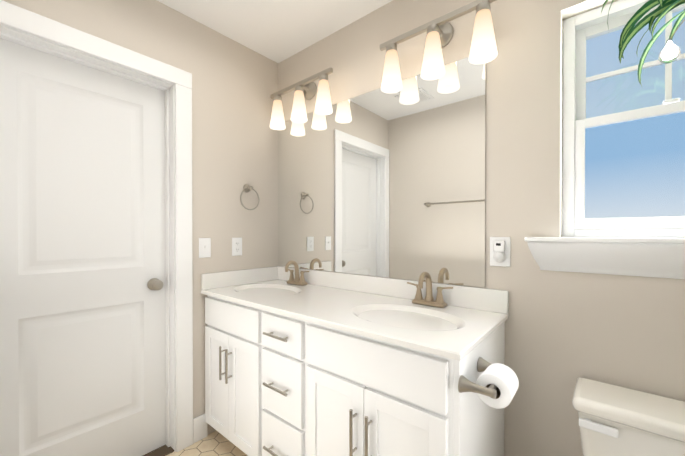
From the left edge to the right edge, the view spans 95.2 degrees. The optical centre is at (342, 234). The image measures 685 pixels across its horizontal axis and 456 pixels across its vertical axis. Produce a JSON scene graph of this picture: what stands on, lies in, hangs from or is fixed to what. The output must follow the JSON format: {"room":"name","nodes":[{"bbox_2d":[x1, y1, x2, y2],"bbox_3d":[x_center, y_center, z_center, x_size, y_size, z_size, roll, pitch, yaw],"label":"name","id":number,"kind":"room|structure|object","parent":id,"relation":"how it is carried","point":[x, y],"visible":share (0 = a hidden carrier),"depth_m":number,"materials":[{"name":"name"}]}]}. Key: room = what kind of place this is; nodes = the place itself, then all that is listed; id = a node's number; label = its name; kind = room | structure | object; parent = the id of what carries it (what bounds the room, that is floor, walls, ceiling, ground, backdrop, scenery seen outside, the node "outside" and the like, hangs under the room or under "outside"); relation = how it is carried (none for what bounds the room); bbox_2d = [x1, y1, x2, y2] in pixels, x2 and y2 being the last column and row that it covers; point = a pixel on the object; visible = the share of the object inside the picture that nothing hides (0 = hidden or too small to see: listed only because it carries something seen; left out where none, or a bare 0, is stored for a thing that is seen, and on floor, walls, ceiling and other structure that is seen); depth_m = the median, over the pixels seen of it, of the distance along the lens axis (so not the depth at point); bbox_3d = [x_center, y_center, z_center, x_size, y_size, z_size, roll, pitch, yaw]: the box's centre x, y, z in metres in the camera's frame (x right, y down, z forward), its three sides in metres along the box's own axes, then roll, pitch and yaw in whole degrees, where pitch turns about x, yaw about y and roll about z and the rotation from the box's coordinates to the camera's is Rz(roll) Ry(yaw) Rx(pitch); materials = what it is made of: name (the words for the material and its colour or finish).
{"room":"bathroom","nodes":[
{"label":"bathroom","id":0,"kind":"room"},
{"bbox_2d":[3,0,277,434],"bbox_3d":[-0.980,-0.020,1.767,0.120,2.450,1.450,0,0,40],"label":"wall","id":1,"kind":"structure","parent":0,"point":[234,134],"depth_m":1.91,"materials":[{"name":"beige paint"}]},
{"bbox_2d":[0,0,192,455],"bbox_3d":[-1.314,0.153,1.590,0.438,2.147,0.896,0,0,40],"label":"door","id":2,"kind":"structure","parent":1,"relation":"attached to","point":[96,315],"depth_m":1.52,"materials":[{"name":"white wood"}]},
{"bbox_2d":[193,414,207,443],"bbox_3d":[-0.020,1.140,0.920,2.449,0.140,1.524,0,0,40],"label":"baseboard","id":3,"kind":"structure","parent":1,"relation":"attached to","point":[200,428],"depth_m":1.83,"materials":[{"name":"white wood"}]},
{"bbox_2d":[199,238,210,257],"bbox_3d":[-0.815,0.077,1.858,0.016,0.117,0.072,0,0,40],"label":"toggle light switch","id":4,"kind":"object","parent":1,"relation":"attached to","point":[204,247],"visible":1,"depth_m":1.86,"materials":[{"name":"white plastic"}]},
{"bbox_2d":[232,237,241,255],"bbox_3d":[-0.681,0.076,2.024,0.008,0.117,0.072,0,0,40],"label":"electrical outlet","id":5,"kind":"object","parent":1,"relation":"attached to","point":[236,246],"visible":1,"depth_m":2.02,"materials":[{"name":"white plastic"}]},
{"bbox_2d":[240,184,259,209],"bbox_3d":[-0.617,-0.249,2.063,0.053,0.173,0.146,0,0,40],"label":"towel ring","id":6,"kind":"object","parent":1,"relation":"attached to","point":[247,188],"visible":1,"depth_m":2.06,"materials":[{"name":"silver metal"}]},
{"bbox_2d":[167,431,247,455],"bbox_3d":[-0.405,1.263,0.461,2.690,0.100,2.965,0,0,40],"label":"floor","id":7,"kind":"structure","parent":0,"point":[216,443],"depth_m":1.76,"materials":[{"name":"tile"}]},
{"bbox_2d":[201,260,518,455],"bbox_3d":[-0.033,0.686,1.536,1.628,1.041,0.588,0,0,40],"label":"bathroom vanity","id":8,"kind":"object","parent":7,"relation":"on","point":[302,362],"visible":1,"depth_m":1.28,"materials":[{"name":"white paint"}]},
{"bbox_2d":[201,266,508,360],"bbox_3d":[-0.070,0.338,1.576,1.517,0.214,0.572,0,0,40],"label":"countertop","id":9,"kind":"structure","parent":8,"relation":"on","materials":[{"name":"stone"}]},
{"bbox_2d":[285,260,308,285],"bbox_3d":[-0.321,0.243,2.018,0.225,0.160,0.124,0,0,40],"label":"faucet","id":10,"kind":"object","parent":9,"relation":"on","point":[298,280],"depth_m":2.02,"materials":[{"name":"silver metal"}]},
{"bbox_2d":[407,272,452,307],"bbox_3d":[0.380,0.247,1.430,0.225,0.160,0.124,0,0,40],"label":"faucet","id":11,"kind":"object","parent":9,"relation":"on","point":[429,302],"depth_m":1.44,"materials":[{"name":"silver metal"}]},
{"bbox_2d":[572,377,684,455],"bbox_3d":[0.821,0.865,0.734,0.480,0.694,0.703,0,0,40],"label":"toilet","id":12,"kind":"object","parent":7,"relation":"on","point":[615,420],"visible":1,"depth_m":0.94,"materials":[{"name":"white ceramic"}]},
{"bbox_2d":[157,0,392,62],"bbox_3d":[-0.020,-1.290,0.905,2.690,0.100,1.765,0,0,40],"label":"ceiling","id":13,"kind":"structure","parent":0,"point":[277,31],"depth_m":1.80,"materials":[{"name":"white paint"}]},
{"bbox_2d":[601,0,684,85],"bbox_3d":[0.939,-0.836,0.737,0.611,0.804,0.571,0,0,40],"label":"hanging plant","id":14,"kind":"object","parent":13,"relation":"hanging from","point":[670,52],"visible":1,"depth_m":0.90,"materials":[{"name":"green plant"}]},
{"bbox_2d":[278,0,475,104],"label":"wall","id":15,"kind":"structure","parent":0,"point":[354,54],"depth_m":1.80,"materials":[{"name":"beige paint"}]},
{"bbox_2d":[270,67,332,129],"bbox_3d":[-0.261,-0.867,2.005,0.560,0.280,0.153,0,0,40],"label":"sconce","id":16,"kind":"object","parent":15,"relation":"attached to","point":[323,105],"visible":1,"depth_m":1.96,"materials":[{"name":"white glass"}]},
{"bbox_2d":[278,57,485,287],"bbox_3d":[0.076,-0.286,1.819,1.423,1.028,0.006,0,0,40],"label":"mirror","id":17,"kind":"object","parent":15,"relation":"attached to","point":[378,182],"visible":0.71,"depth_m":1.65,"materials":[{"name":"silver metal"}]},
{"bbox_2d":[380,0,497,92],"bbox_3d":[0.423,-0.864,1.431,0.560,0.280,0.153,0,0,40],"label":"sconce","id":18,"kind":"object","parent":15,"relation":"attached to","point":[440,33],"visible":1,"depth_m":1.38,"materials":[{"name":"white glass"}]},
{"bbox_2d":[478,0,562,455],"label":"wall","id":19,"kind":"structure","parent":0,"point":[524,126],"depth_m":1.26,"materials":[{"name":"beige paint"}]},
{"bbox_2d":[490,237,510,266],"bbox_3d":[0.656,0.071,1.312,0.080,0.125,0.044,0,0,40],"label":"outlet","id":20,"kind":"object","parent":19,"relation":"attached to","point":[499,251],"visible":1,"depth_m":1.31,"materials":[{"name":"white plastic"}]},
{"bbox_2d":[562,0,684,237],"bbox_3d":[1.127,-0.421,1.080,0.598,0.861,0.092,0,0,40],"label":"window","id":21,"kind":"structure","parent":19,"relation":"attached to","point":[623,174],"depth_m":1.15,"materials":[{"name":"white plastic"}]},
{"bbox_2d":[561,0,617,19],"bbox_3d":[1.099,-1.046,1.042,0.600,0.388,0.120,0,0,40],"label":"wall","id":22,"kind":"structure","parent":0,"point":[571,8],"depth_m":1.17,"materials":[{"name":"beige paint"}]},
{"bbox_2d":[559,271,684,455],"bbox_3d":[1.099,0.618,1.052,0.600,1.183,0.120,0,0,40],"label":"wall","id":23,"kind":"structure","parent":0,"point":[624,331],"depth_m":1.09,"materials":[{"name":"beige paint"}]},
{"bbox_2d":[524,237,684,278],"bbox_3d":[1.091,0.075,1.039,0.820,0.130,0.205,0,0,40],"label":"window sill","id":24,"kind":"structure","parent":23,"relation":"attached to","point":[648,257],"depth_m":1.07,"materials":[{"name":"white wood"}]}
]}

